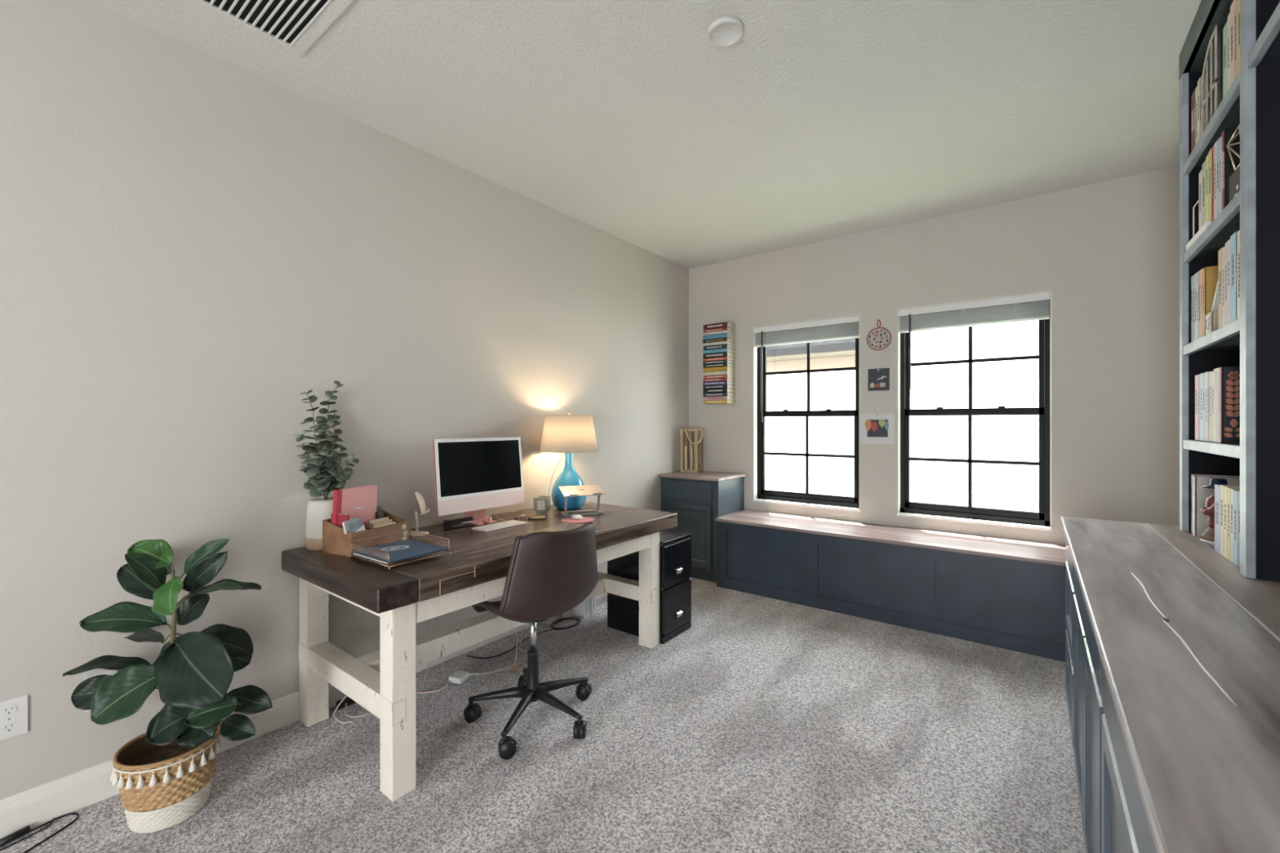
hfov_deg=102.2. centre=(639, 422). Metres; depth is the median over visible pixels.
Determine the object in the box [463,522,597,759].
desk chair
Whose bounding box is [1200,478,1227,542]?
figurine
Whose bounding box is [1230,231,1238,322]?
book
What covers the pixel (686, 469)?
lantern
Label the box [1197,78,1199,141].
book
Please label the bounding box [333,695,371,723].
cable
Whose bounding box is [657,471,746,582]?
base cabinet
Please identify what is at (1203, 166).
book
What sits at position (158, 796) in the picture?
basket
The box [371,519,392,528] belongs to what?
envelope
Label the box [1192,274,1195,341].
book
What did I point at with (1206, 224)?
flat box
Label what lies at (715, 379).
paperback
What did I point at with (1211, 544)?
dish
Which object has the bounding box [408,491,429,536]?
phone stand
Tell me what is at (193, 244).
wall
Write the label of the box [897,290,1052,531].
window
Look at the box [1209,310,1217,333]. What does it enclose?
book
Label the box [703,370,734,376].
paperback
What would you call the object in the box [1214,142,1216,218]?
book
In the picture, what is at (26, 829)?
cable
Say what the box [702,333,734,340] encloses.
paperback
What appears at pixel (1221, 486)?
book
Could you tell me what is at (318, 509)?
vase
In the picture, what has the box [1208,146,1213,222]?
book
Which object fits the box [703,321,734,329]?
paperback
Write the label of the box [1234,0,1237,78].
book
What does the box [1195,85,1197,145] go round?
book
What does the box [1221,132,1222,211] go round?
book
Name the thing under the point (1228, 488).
book
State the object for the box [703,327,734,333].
paperback
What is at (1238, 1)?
book
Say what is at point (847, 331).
window blind
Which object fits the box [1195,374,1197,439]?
book
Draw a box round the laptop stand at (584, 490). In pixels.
[558,484,605,516]
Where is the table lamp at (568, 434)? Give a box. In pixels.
[539,412,598,509]
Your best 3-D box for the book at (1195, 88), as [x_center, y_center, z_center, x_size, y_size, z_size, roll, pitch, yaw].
[2.183,-1.138,1.920,0.172,0.262,0.022,0,0,37]
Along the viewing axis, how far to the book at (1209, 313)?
1.78 m
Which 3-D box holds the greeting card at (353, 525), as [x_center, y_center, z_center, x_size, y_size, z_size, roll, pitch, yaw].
[-1.211,0.476,2.204,0.027,0.143,0.108,0,0,24]
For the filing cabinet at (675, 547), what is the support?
on the floor
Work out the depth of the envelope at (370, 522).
2.35 m
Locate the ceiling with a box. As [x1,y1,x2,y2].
[86,0,1201,269]
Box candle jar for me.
[533,495,550,515]
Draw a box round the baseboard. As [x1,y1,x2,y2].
[0,591,607,839]
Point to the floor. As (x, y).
(766, 725)
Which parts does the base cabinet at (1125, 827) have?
door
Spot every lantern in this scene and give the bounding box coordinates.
[680,428,702,472]
[1200,25,1224,133]
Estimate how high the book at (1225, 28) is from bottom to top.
0.268 m
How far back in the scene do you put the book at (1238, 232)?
1.55 m
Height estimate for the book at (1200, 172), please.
0.232 m
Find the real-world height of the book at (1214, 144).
0.284 m
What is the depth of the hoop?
3.92 m
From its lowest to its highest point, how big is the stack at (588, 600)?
0.299 m
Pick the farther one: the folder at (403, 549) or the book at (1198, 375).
the folder at (403, 549)
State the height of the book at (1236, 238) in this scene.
0.260 m
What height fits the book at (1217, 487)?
0.222 m
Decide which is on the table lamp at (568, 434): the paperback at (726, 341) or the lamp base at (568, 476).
the lamp base at (568, 476)
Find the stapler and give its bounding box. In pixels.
[443,516,474,529]
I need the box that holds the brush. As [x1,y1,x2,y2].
[375,506,383,519]
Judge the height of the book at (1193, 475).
0.226 m
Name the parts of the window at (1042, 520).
sill, sash, sash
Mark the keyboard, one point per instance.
(501, 525)
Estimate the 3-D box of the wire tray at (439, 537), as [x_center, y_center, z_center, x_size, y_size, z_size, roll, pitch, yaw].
[-0.993,0.523,2.144,0.315,0.071,0.278,0,0,37]
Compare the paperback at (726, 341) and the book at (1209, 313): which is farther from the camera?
the paperback at (726, 341)
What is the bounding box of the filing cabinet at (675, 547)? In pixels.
[607,529,691,644]
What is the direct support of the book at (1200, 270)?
on the bookcase
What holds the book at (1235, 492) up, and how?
on the countertop
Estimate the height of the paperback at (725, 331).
0.025 m
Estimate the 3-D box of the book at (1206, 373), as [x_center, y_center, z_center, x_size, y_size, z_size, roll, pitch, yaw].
[2.082,-0.057,1.787,0.172,0.246,0.027,0,0,37]
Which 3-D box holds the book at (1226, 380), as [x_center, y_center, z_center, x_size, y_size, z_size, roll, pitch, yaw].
[1.991,-0.056,1.641,0.216,0.245,0.082,0,0,37]
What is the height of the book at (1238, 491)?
0.226 m
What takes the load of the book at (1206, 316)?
on the bookcase
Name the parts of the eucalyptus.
stem, stem, stem, stem, stem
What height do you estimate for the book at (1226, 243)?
0.276 m
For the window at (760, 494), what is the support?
in the wall at (1107, 253)
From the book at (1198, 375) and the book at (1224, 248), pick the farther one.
the book at (1198, 375)
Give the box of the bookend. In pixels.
[1192,200,1199,237]
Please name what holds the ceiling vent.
in the ceiling
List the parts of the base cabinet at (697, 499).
drawer, door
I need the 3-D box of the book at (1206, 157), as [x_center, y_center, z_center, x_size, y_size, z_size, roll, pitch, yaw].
[2.076,-0.819,1.779,0.172,0.252,0.033,0,0,37]
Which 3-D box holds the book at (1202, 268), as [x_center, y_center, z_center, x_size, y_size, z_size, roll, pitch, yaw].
[2.123,-0.430,1.841,0.172,0.262,0.021,0,0,37]
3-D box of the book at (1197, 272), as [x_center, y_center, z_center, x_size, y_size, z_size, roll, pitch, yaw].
[2.158,-0.431,1.887,0.172,0.264,0.019,0,0,37]
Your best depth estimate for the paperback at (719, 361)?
4.60 m
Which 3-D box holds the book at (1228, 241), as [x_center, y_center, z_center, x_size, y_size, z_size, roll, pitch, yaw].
[1.921,-0.437,1.575,0.172,0.276,0.029,0,0,37]
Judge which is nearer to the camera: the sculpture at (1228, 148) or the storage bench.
the sculpture at (1228, 148)
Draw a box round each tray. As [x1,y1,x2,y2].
[349,530,450,570]
[558,484,605,497]
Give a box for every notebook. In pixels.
[332,484,377,526]
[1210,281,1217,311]
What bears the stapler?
on the desk
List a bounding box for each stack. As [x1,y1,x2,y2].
[353,551,442,564]
[572,600,587,618]
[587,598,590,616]
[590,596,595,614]
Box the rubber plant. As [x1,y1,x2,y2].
[62,538,272,746]
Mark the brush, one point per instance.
(379, 513)
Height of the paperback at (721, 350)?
0.032 m
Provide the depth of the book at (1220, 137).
1.70 m
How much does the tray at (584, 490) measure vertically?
0.042 m
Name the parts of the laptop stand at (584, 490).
support arm, support arm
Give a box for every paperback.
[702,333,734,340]
[702,337,734,343]
[702,340,734,346]
[702,348,734,354]
[702,351,734,358]
[702,356,734,361]
[702,360,734,364]
[702,363,734,368]
[702,366,734,372]
[702,377,734,382]
[702,381,734,386]
[702,384,734,389]
[702,388,734,393]
[702,392,734,396]
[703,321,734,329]
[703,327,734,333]
[703,329,734,335]
[703,343,734,350]
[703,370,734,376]
[703,374,734,378]
[703,395,734,400]
[703,400,734,404]
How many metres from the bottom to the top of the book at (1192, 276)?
0.268 m
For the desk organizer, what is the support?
on the desk
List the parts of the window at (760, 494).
sill, sash, sash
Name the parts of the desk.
leg, rail, leg, long rail, leg, rail, leg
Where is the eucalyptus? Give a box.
[292,380,359,499]
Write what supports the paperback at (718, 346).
on the paperback at (721, 350)
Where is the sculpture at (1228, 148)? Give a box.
[1226,124,1239,170]
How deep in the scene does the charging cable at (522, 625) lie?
2.95 m
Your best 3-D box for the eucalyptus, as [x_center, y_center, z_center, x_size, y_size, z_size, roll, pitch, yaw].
[-1.425,0.090,2.325,0.340,0.561,0.203,0,0,37]
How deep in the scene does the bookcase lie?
1.42 m
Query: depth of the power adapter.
2.66 m
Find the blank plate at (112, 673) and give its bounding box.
[84,670,117,711]
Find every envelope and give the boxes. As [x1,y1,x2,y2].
[368,516,388,527]
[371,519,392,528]
[373,521,395,528]
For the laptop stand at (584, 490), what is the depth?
3.17 m
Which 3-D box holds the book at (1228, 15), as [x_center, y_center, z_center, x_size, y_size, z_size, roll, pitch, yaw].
[1.922,-1.146,1.576,0.172,0.278,0.026,0,0,37]
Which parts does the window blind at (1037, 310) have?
rail, lift cord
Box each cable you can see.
[0,812,79,852]
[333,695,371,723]
[416,617,432,693]
[466,617,580,658]
[517,625,552,670]
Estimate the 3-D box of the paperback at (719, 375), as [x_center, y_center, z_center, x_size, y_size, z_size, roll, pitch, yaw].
[0.716,-0.408,4.668,0.239,0.027,0.145,0,0,37]
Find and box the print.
[1223,371,1239,437]
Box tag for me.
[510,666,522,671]
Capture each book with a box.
[330,512,349,528]
[1191,93,1193,152]
[1191,275,1192,342]
[1191,474,1239,533]
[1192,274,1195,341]
[1192,475,1238,477]
[1192,475,1239,537]
[1193,88,1195,147]
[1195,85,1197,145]
[1195,272,1196,340]
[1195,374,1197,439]
[1196,271,1198,339]
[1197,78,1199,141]
[1197,373,1199,440]
[1198,270,1199,338]
[1199,169,1201,229]
[1199,270,1200,337]
[1200,74,1205,137]
[1200,268,1203,337]
[1200,373,1202,440]
[1201,160,1205,226]
[1202,266,1217,336]
[1202,373,1204,440]
[1204,371,1209,441]
[1205,155,1208,222]
[1205,314,1208,334]
[1207,372,1209,441]
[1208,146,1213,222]
[1208,312,1209,333]
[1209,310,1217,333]
[1209,371,1212,441]
[1211,371,1213,441]
[1213,144,1214,220]
[1213,366,1239,443]
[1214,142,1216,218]
[1214,484,1235,554]
[1216,137,1220,217]
[1217,246,1224,328]
[1219,137,1221,213]
[1220,484,1239,555]
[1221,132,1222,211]
[1222,21,1227,97]
[1222,125,1239,209]
[1222,246,1225,326]
[1223,486,1239,558]
[1225,241,1227,324]
[1226,487,1239,560]
[1227,12,1230,89]
[1227,239,1230,324]
[1230,0,1234,85]
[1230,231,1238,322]
[1230,488,1239,563]
[1233,489,1237,565]
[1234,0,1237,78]
[1235,238,1236,319]
[1236,230,1239,319]
[1237,0,1239,73]
[1237,490,1239,567]
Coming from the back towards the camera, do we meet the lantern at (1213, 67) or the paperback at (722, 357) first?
the paperback at (722, 357)
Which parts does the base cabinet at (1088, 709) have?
door, drawer, door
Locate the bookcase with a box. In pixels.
[1178,0,1279,581]
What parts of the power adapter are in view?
input cord, output cord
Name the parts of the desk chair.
arm, arm, arm, seat plate, arm, arm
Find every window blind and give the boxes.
[754,315,858,422]
[898,292,1049,389]
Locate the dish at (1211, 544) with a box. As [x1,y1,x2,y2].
[1200,538,1214,546]
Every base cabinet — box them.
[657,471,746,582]
[1065,536,1075,747]
[1073,564,1104,852]
[1101,661,1156,852]
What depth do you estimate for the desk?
2.15 m
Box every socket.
[0,704,17,715]
[0,722,17,733]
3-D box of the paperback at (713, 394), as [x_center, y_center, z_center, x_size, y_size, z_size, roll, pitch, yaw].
[0.714,-0.248,4.670,0.246,0.032,0.145,0,0,37]
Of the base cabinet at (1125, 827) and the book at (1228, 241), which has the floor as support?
the base cabinet at (1125, 827)
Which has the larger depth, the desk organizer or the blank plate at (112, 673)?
the desk organizer
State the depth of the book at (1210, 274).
1.85 m
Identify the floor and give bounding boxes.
[0,577,1085,852]
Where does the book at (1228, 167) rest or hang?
on the bookcase
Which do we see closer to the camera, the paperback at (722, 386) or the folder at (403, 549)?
the folder at (403, 549)
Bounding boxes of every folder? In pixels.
[353,539,448,562]
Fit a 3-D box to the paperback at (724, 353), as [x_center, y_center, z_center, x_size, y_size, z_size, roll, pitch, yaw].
[0.713,-0.600,4.667,0.243,0.041,0.150,0,0,37]
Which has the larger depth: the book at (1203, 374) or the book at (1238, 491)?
the book at (1203, 374)
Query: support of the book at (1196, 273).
on the bookcase
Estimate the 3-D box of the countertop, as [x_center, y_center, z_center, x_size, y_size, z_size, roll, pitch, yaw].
[1.375,0.443,1.066,0.694,0.029,2.762,0,0,37]
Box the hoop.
[866,319,891,350]
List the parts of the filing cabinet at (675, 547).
drawer, drawer, chrome pull, chrome pull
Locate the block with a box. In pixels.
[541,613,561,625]
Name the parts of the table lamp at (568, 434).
power cord, lamp shade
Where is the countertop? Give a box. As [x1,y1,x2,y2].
[1061,516,1279,852]
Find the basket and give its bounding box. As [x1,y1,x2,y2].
[109,722,223,833]
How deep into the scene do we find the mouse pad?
2.94 m
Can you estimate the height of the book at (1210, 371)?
0.244 m
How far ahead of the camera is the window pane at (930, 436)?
5.52 m
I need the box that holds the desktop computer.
[432,436,524,525]
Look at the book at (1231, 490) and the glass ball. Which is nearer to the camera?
the book at (1231, 490)
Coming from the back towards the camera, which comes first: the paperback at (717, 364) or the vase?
the paperback at (717, 364)
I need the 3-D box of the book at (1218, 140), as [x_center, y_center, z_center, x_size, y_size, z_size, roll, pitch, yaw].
[1.994,-0.802,1.671,0.172,0.282,0.029,0,0,37]
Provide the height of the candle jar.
0.111 m
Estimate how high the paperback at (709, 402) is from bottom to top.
0.032 m
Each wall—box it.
[0,0,688,799]
[688,165,1179,544]
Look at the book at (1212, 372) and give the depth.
1.77 m
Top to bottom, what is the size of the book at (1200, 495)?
0.226 m
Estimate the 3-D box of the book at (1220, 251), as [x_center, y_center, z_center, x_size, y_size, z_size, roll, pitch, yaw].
[1.978,-0.435,1.650,0.172,0.272,0.047,0,0,37]
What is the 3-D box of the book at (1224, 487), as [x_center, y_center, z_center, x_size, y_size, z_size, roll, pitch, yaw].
[1.920,0.316,1.584,0.172,0.226,0.035,0,0,37]
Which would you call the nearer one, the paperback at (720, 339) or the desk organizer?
the desk organizer
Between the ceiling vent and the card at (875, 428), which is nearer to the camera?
the ceiling vent
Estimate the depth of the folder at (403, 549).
2.13 m
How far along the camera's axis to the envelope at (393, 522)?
2.34 m
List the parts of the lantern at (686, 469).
corner post, corner post, frame, rope handle, corner post, corner post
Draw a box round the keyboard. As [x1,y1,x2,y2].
[471,520,527,532]
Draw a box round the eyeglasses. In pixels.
[496,511,519,520]
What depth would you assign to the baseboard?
1.79 m
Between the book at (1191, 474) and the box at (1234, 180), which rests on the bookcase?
the box at (1234, 180)
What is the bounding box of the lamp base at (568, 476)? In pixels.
[551,453,586,509]
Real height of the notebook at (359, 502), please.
0.263 m
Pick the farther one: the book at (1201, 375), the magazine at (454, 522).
the magazine at (454, 522)
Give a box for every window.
[752,314,860,511]
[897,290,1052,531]
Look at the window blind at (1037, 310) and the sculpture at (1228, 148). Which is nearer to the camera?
the sculpture at (1228, 148)
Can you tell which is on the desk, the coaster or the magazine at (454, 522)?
the coaster
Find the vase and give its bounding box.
[305,497,333,550]
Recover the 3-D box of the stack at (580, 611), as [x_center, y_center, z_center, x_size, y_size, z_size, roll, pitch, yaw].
[-0.436,1.242,3.566,0.176,0.174,0.032,0,0,37]
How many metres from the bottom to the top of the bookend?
0.137 m
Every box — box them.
[1186,221,1212,250]
[1229,164,1239,202]
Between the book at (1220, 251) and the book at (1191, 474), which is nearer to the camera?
the book at (1220, 251)
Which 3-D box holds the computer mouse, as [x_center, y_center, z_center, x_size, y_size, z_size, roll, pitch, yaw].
[-0.366,0.545,3.002,0.058,0.022,0.112,0,0,-29]
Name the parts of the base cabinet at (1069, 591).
drawer, drawer, drawer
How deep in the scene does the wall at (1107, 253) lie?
3.32 m
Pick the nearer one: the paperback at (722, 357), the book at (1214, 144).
the book at (1214, 144)
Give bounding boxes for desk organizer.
[322,510,408,556]
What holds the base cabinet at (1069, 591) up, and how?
on the floor
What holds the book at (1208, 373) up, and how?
on the bookcase
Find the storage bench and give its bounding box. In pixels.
[715,509,1066,662]
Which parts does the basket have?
tassel cord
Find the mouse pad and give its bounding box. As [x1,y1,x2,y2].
[560,516,594,523]
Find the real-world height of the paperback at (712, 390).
0.036 m
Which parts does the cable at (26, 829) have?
cord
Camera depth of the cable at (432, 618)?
2.62 m
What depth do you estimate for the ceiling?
2.34 m
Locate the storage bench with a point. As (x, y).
(1002, 593)
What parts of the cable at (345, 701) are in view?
white cord, white cord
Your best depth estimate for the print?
1.66 m
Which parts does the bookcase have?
panel, panel, shelf, shelf, shelf, shelf, divider panel, shelf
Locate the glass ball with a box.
[482,515,492,524]
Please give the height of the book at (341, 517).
0.161 m
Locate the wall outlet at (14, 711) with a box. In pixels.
[0,693,27,741]
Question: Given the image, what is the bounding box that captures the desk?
[281,501,677,801]
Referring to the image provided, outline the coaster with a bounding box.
[528,515,546,519]
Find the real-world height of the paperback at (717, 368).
0.041 m
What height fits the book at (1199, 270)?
0.264 m
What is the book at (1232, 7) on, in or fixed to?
on the bookcase
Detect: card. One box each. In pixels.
[342,517,365,533]
[860,413,894,444]
[867,368,889,391]
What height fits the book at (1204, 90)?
0.262 m
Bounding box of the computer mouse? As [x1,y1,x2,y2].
[570,514,582,519]
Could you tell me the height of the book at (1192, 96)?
0.262 m
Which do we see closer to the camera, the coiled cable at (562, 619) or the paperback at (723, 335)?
the coiled cable at (562, 619)
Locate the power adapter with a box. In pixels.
[416,627,517,693]
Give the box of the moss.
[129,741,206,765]
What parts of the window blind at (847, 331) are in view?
rail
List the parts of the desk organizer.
panel, panel, panel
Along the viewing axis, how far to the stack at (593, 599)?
3.58 m
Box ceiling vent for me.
[185,0,354,57]
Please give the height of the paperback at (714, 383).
0.032 m
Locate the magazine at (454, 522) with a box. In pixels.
[452,520,472,525]
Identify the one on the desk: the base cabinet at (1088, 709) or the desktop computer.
the desktop computer
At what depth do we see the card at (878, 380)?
3.92 m
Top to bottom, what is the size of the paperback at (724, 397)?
0.032 m
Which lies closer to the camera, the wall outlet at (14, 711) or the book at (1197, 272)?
the wall outlet at (14, 711)
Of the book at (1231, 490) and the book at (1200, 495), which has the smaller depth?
the book at (1231, 490)

